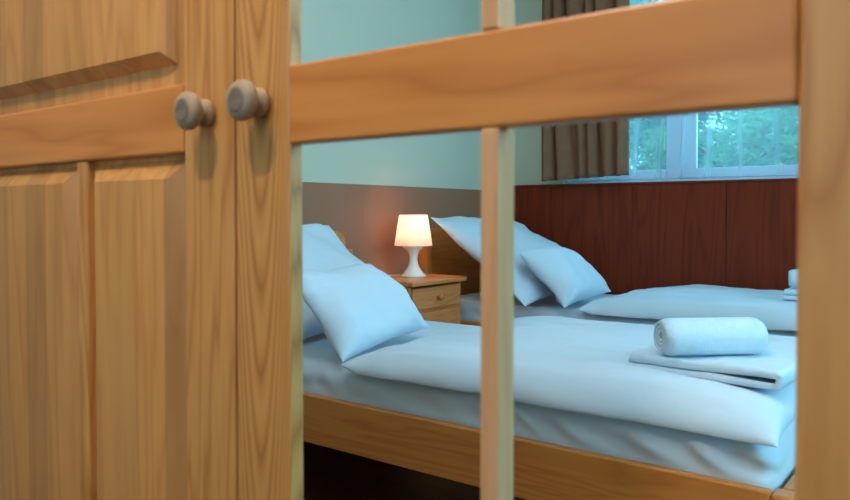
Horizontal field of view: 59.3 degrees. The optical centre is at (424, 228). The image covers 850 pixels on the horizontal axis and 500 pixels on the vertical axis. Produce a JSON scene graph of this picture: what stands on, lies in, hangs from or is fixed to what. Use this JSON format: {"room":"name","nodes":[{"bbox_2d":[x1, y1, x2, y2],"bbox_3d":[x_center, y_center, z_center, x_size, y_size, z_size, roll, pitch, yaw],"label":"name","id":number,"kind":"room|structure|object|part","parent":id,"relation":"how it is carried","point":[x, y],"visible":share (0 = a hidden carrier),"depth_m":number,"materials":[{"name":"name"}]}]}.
{"room":"hotel bedroom","nodes":[
{"label":"hotel bedroom","id":0,"kind":"room"},
{"bbox_2d":[302,0,483,189],"bbox_3d":[-1.407,-0.394,2.108,0.100,2.500,6.270,1,2,37],"label":"wall","id":1,"kind":"structure","parent":0,"point":[330,28],"depth_m":3.64,"materials":[{"name":"green paint"}]},
{"bbox_2d":[302,182,480,274],"bbox_3d":[-0.539,0.317,3.179,0.006,1.033,3.340,1,2,37],"label":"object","id":2,"kind":"structure","parent":1,"relation":"attached to","point":[366,216],"depth_m":3.58,"materials":[{"name":"brown paint"}]},
{"bbox_2d":[303,441,524,499],"bbox_3d":[0.326,0.933,0.821,4.450,0.100,6.270,1,2,37],"label":"floor","id":3,"kind":"structure","parent":0,"point":[328,473],"depth_m":2.50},
{"bbox_2d":[390,273,466,323],"bbox_3d":[-0.064,0.527,3.500,0.364,0.600,0.417,1,2,37],"label":"nightstand","id":4,"kind":"object","parent":3,"relation":"on","point":[436,297],"visible":0.24,"depth_m":3.41,"materials":[{"name":"brown wood"}]},
{"bbox_3d":[-0.196,0.526,3.360,0.323,0.548,0.018,1,2,37],"label":"panel","id":5,"kind":"part","parent":4,"relation":"part of","materials":[{"name":"brown wood"}]},
{"bbox_2d":[389,215,432,277],"bbox_3d":[-0.080,0.080,3.530,0.242,0.291,0.180,1,2,37],"label":"table lamp","id":6,"kind":"object","parent":4,"relation":"on","point":[413,233],"visible":0.99,"depth_m":3.46,"materials":[{"name":"white plastic"}]},
{"bbox_3d":[-0.055,0.007,3.510,0.180,0.145,0.180,1,2,37],"label":"lamp shade","id":7,"kind":"part","parent":6,"relation":"part of","materials":[{"name":"white plastic"}]},
{"bbox_3d":[0.047,0.311,3.412,0.032,0.098,0.363,1,2,37],"label":"drawer","id":8,"kind":"part","parent":4,"relation":"part of","materials":[{"name":"brown wood"}]},
{"bbox_3d":[0.036,0.520,3.666,0.323,0.548,0.018,1,2,37],"label":"panel","id":9,"kind":"part","parent":4,"relation":"part of","materials":[{"name":"brown wood"}]},
{"bbox_3d":[0.042,0.365,3.418,0.018,0.011,0.365,1,2,37],"label":"rail","id":10,"kind":"part","parent":4,"relation":"part of","materials":[{"name":"brown wood"}]},
{"bbox_3d":[0.047,0.434,3.415,0.032,0.125,0.363,1,2,37],"label":"drawer","id":11,"kind":"part","parent":4,"relation":"part of","materials":[{"name":"brown wood"}]},
{"bbox_3d":[0.070,0.311,3.395,0.028,0.029,0.029,1,2,37],"label":"knob","id":12,"kind":"part","parent":4,"relation":"part of","materials":[{"name":"brown wood"}]},
{"bbox_2d":[417,228,480,325],"bbox_3d":[1.022,0.416,3.524,2.052,0.820,0.835,1,2,37],"label":"bed","id":13,"kind":"object","parent":3,"relation":"on","point":[445,257],"visible":0.02,"depth_m":3.99,"materials":[{"name":"brown wood"}]},
{"bbox_3d":[0.005,0.450,3.804,0.040,0.740,0.050,1,2,37],"label":"leg","id":14,"kind":"part","parent":13,"relation":"part of","materials":[{"name":"brown wood"}]},
{"bbox_3d":[0.215,0.353,4.136,0.026,0.720,0.835,1,2,37],"label":"headboard","id":15,"kind":"part","parent":13,"relation":"part of","materials":[{"name":"brown wood"}]},
{"bbox_3d":[0.788,0.526,3.195,1.943,0.138,0.024,1,2,37],"label":"rail","id":16,"kind":"part","parent":13,"relation":"part of","materials":[{"name":"brown wood"}]},
{"bbox_2d":[460,292,795,336],"bbox_3d":[1.031,0.440,3.506,1.935,0.169,0.784,1,2,37],"label":"mattress","id":17,"kind":"object","parent":13,"relation":"on","point":[470,304],"visible":0.09,"depth_m":3.46,"materials":[{"name":"white fabric"}]},
{"bbox_2d":[431,216,560,305],"bbox_3d":[0.479,0.134,3.770,0.557,0.395,0.810,1,2,37],"label":"pillow","id":18,"kind":"object","parent":17,"relation":"on","point":[465,231],"visible":0.44,"depth_m":3.54,"materials":[{"name":"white fabric"}]},
{"bbox_2d":[519,245,610,307],"bbox_3d":[0.661,0.209,3.495,0.257,0.265,0.464,1,1,35],"label":"pillow","id":19,"kind":"object","parent":17,"relation":"on","point":[565,272],"visible":1,"depth_m":3.37,"materials":[{"name":"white fabric"}]},
{"bbox_2d":[578,284,796,331],"bbox_3d":[1.356,0.321,3.239,1.119,0.101,0.804,1,2,37],"label":"duvet","id":20,"kind":"object","parent":17,"relation":"on","point":[769,307],"visible":0.8,"depth_m":3.08,"materials":[{"name":"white fabric"}]},
{"bbox_2d":[783,287,796,300],"bbox_3d":[1.639,0.264,2.980,0.339,0.043,0.254,1,2,37],"label":"folded towel","id":21,"kind":"object","parent":20,"relation":"on","point":[790,293],"visible":0.17,"depth_m":2.97,"materials":[{"name":"white fabric"}]},
{"bbox_2d":[788,269,796,287],"bbox_3d":[1.576,0.203,2.998,0.209,0.073,0.082,0,1,22],"label":"rolled towel","id":22,"kind":"object","parent":21,"relation":"on","point":[792,275],"visible":0.09,"depth_m":3.00,"materials":[{"name":"white fabric"}]},
{"bbox_2d":[303,231,794,499],"bbox_3d":[0.153,0.440,2.380,2.052,0.820,0.960,1,2,37],"label":"bed","id":23,"kind":"object","parent":3,"relation":"on","point":[542,470],"visible":0.26,"depth_m":1.74,"materials":[{"name":"brown wood"}]},
{"bbox_3d":[-0.654,0.377,2.991,0.026,0.720,0.960,1,2,37],"label":"headboard","id":24,"kind":"part","parent":23,"relation":"part of","materials":[{"name":"brown wood"}]},
{"bbox_3d":[-0.119,0.551,2.001,1.943,0.138,0.024,1,2,37],"label":"rail","id":25,"kind":"part","parent":23,"relation":"part of","materials":[{"name":"brown wood"}]},
{"bbox_2d":[303,321,794,493],"bbox_3d":[0.162,0.464,2.362,1.935,0.170,0.918,1,2,37],"label":"mattress","id":26,"kind":"object","parent":23,"relation":"on","point":[770,467],"visible":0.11,"depth_m":1.69,"materials":[{"name":"white fabric"}]},
{"bbox_2d":[302,224,363,339],"bbox_3d":[-0.421,0.169,2.740,0.423,0.387,0.680,1,1,34],"label":"pillow","id":27,"kind":"object","parent":26,"relation":"on","point":[322,249],"visible":0.27,"depth_m":2.76,"materials":[{"name":"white fabric"}]},
{"bbox_2d":[303,263,429,362],"bbox_3d":[-0.196,0.244,2.377,0.249,0.255,0.531,1,1,25],"label":"pillow","id":28,"kind":"object","parent":26,"relation":"on","point":[359,307],"visible":0.93,"depth_m":2.26,"materials":[{"name":"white fabric"}]},
{"bbox_2d":[340,316,795,446],"bbox_3d":[0.485,0.346,2.085,1.124,0.098,0.912,1,2,37],"label":"duvet","id":29,"kind":"object","parent":26,"relation":"on","point":[582,366],"visible":0.62,"depth_m":1.71,"materials":[{"name":"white fabric"}]},
{"bbox_2d":[628,344,795,390],"bbox_3d":[0.670,0.301,1.688,0.329,0.043,0.264,1,2,40],"label":"folded towel","id":30,"kind":"object","parent":29,"relation":"on","point":[769,369],"visible":0.66,"depth_m":1.59,"materials":[{"name":"white fabric"}]},
{"bbox_2d":[653,317,768,355],"bbox_3d":[0.637,0.240,1.668,0.234,0.082,0.091,0,1,-6],"label":"rolled towel","id":31,"kind":"object","parent":30,"relation":"on","point":[713,335],"visible":1,"depth_m":1.63,"materials":[{"name":"white fabric"}]},
{"bbox_3d":[0.679,0.684,1.414,0.040,0.372,0.050,1,2,37],"label":"leg","id":32,"kind":"part","parent":23,"relation":"part of","materials":[{"name":"brown wood"}]},
{"bbox_3d":[0.957,0.577,1.772,0.026,0.172,0.858,1,2,37],"label":"footboard","id":33,"kind":"part","parent":23,"relation":"part of","materials":[{"name":"brown wood"}]},
{"bbox_2d":[509,0,797,294],"bbox_3d":[2.183,-0.418,3.241,4.250,2.500,0.124,1,2,37],"label":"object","id":34,"kind":"structure","parent":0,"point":[527,140],"depth_m":3.89,"materials":[{"name":"paint"}]},
{"bbox_2d":[566,114,797,183],"bbox_3d":[1.599,-0.859,3.703,1.950,1.238,0.060,1,2,37],"label":"window","id":35,"kind":"structure","parent":34,"relation":"attached to","point":[682,130],"depth_m":3.87,"materials":[{"name":"white paint"}]},
{"bbox_3d":[1.087,-0.865,4.080,0.634,1.200,0.026,1,2,37],"label":"sash","id":36,"kind":"part","parent":35,"relation":"part of","materials":[{"name":"white paint"}]},
{"bbox_3d":[1.594,-0.857,3.696,0.634,1.200,0.026,1,2,37],"label":"sash","id":37,"kind":"part","parent":35,"relation":"part of","materials":[{"name":"white paint"}]},
{"bbox_3d":[1.506,-1.595,3.564,2.350,0.022,0.022,1,2,37],"label":"curtain rod","id":38,"kind":"object","parent":34,"relation":"attached to","visible":0},
{"bbox_2d":[541,0,629,180],"bbox_3d":[0.858,-0.924,4.045,0.505,1.322,0.088,1,2,37],"label":"curtain","id":39,"kind":"object","parent":38,"relation":"hanging from","point":[590,149],"visible":0.45,"depth_m":4.04,"materials":[{"name":"brown fabric"}]},
{"bbox_3d":[0.132,-0.361,0.539,4.250,2.500,0.030,1,2,37],"label":"wall partition","id":40,"kind":"structure","parent":0,"visible":0},
{"bbox_2d":[0,0,238,499],"bbox_3d":[-0.471,-0.144,0.973,0.670,2.035,0.051,1,2,37],"label":"pine door","id":41,"kind":"structure","parent":40,"relation":"in","point":[119,298],"depth_m":0.91,"materials":[{"name":"brown wood"}]},
{"bbox_3d":[-0.556,0.321,1.065,0.264,0.821,0.018,1,2,37],"label":"raised panel","id":42,"kind":"part","parent":41,"relation":"part of","materials":[{"name":"brown wood"}]},
{"bbox_3d":[-0.463,-0.613,0.974,0.500,0.898,0.020,1,2,37],"label":"raised panel","id":43,"kind":"part","parent":41,"relation":"part of","materials":[{"name":"brown wood"}]},
{"bbox_3d":[-0.461,-0.126,0.986,0.500,0.076,0.019,1,2,37],"label":"rail","id":44,"kind":"part","parent":41,"relation":"part of","materials":[{"name":"brown wood"}]},
{"bbox_3d":[-0.347,0.325,0.906,0.211,0.821,0.018,1,2,37],"label":"raised panel","id":45,"kind":"part","parent":41,"relation":"part of","materials":[{"name":"brown wood"}]},
{"bbox_3d":[-0.253,-0.123,0.776,0.025,0.025,0.001,1,2,37],"label":"knob","id":46,"kind":"part","parent":41,"relation":"part of","materials":[{"name":"brown wood"}]},
{"bbox_3d":[-0.243,-0.124,0.789,0.041,0.041,0.032,1,2,37],"label":"knob","id":47,"kind":"part","parent":41,"relation":"part of","materials":[{"name":"brown wood"}]},
{"bbox_2d":[226,0,849,499],"bbox_3d":[0.049,-0.136,0.583,0.622,2.035,0.058,1,2,37],"label":"lattice door","id":48,"kind":"structure","parent":40,"relation":"in","point":[664,58],"depth_m":0.59,"materials":[{"name":"brown wood"}]},
{"bbox_3d":[-0.184,-0.125,0.724,0.025,0.025,0.001,1,2,37],"label":"knob","id":49,"kind":"part","parent":48,"relation":"part of","materials":[{"name":"brown wood"}]},
{"bbox_3d":[-0.174,-0.126,0.737,0.041,0.041,0.032,1,2,37],"label":"knob","id":50,"kind":"part","parent":48,"relation":"part of","materials":[{"name":"brown wood"}]},
{"bbox_3d":[0.053,-0.118,0.596,0.450,0.076,0.019,1,2,37],"label":"rail","id":51,"kind":"part","parent":48,"relation":"part of","materials":[{"name":"brown wood"}]},
{"label":"outside","id":52,"kind":"structure","parent":0,"visible":0},
{"bbox_3d":[19.341,0.916,25.506,60.000,0.100,56.020,1,2,37],"label":"ground","id":53,"kind":"structure","parent":52,"visible":0},
{"bbox_2d":[629,0,666,169],"bbox_3d":[2.032,-1.042,9.154,2.233,4.511,2.039,1,2,37],"label":"tree","id":54,"kind":"object","parent":53,"relation":"on","point":[634,124],"visible":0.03,"depth_m":9.00,"materials":[{"name":"green plant"}]},
{"bbox_2d":[629,106,798,169],"bbox_3d":[5.096,-0.888,13.776,3.930,4.011,3.445,1,2,37],"label":"tree","id":55,"kind":"object","parent":53,"relation":"on","point":[704,117],"visible":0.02,"depth_m":13.34,"materials":[{"name":"green plant"}]},
{"bbox_2d":[637,106,798,169],"bbox_3d":[3.044,-0.075,7.255,1.958,2.665,1.731,1,2,37],"label":"tree","id":56,"kind":"object","parent":53,"relation":"on","point":[786,146],"visible":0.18,"depth_m":6.74,"materials":[{"name":"green plant"}]}
]}

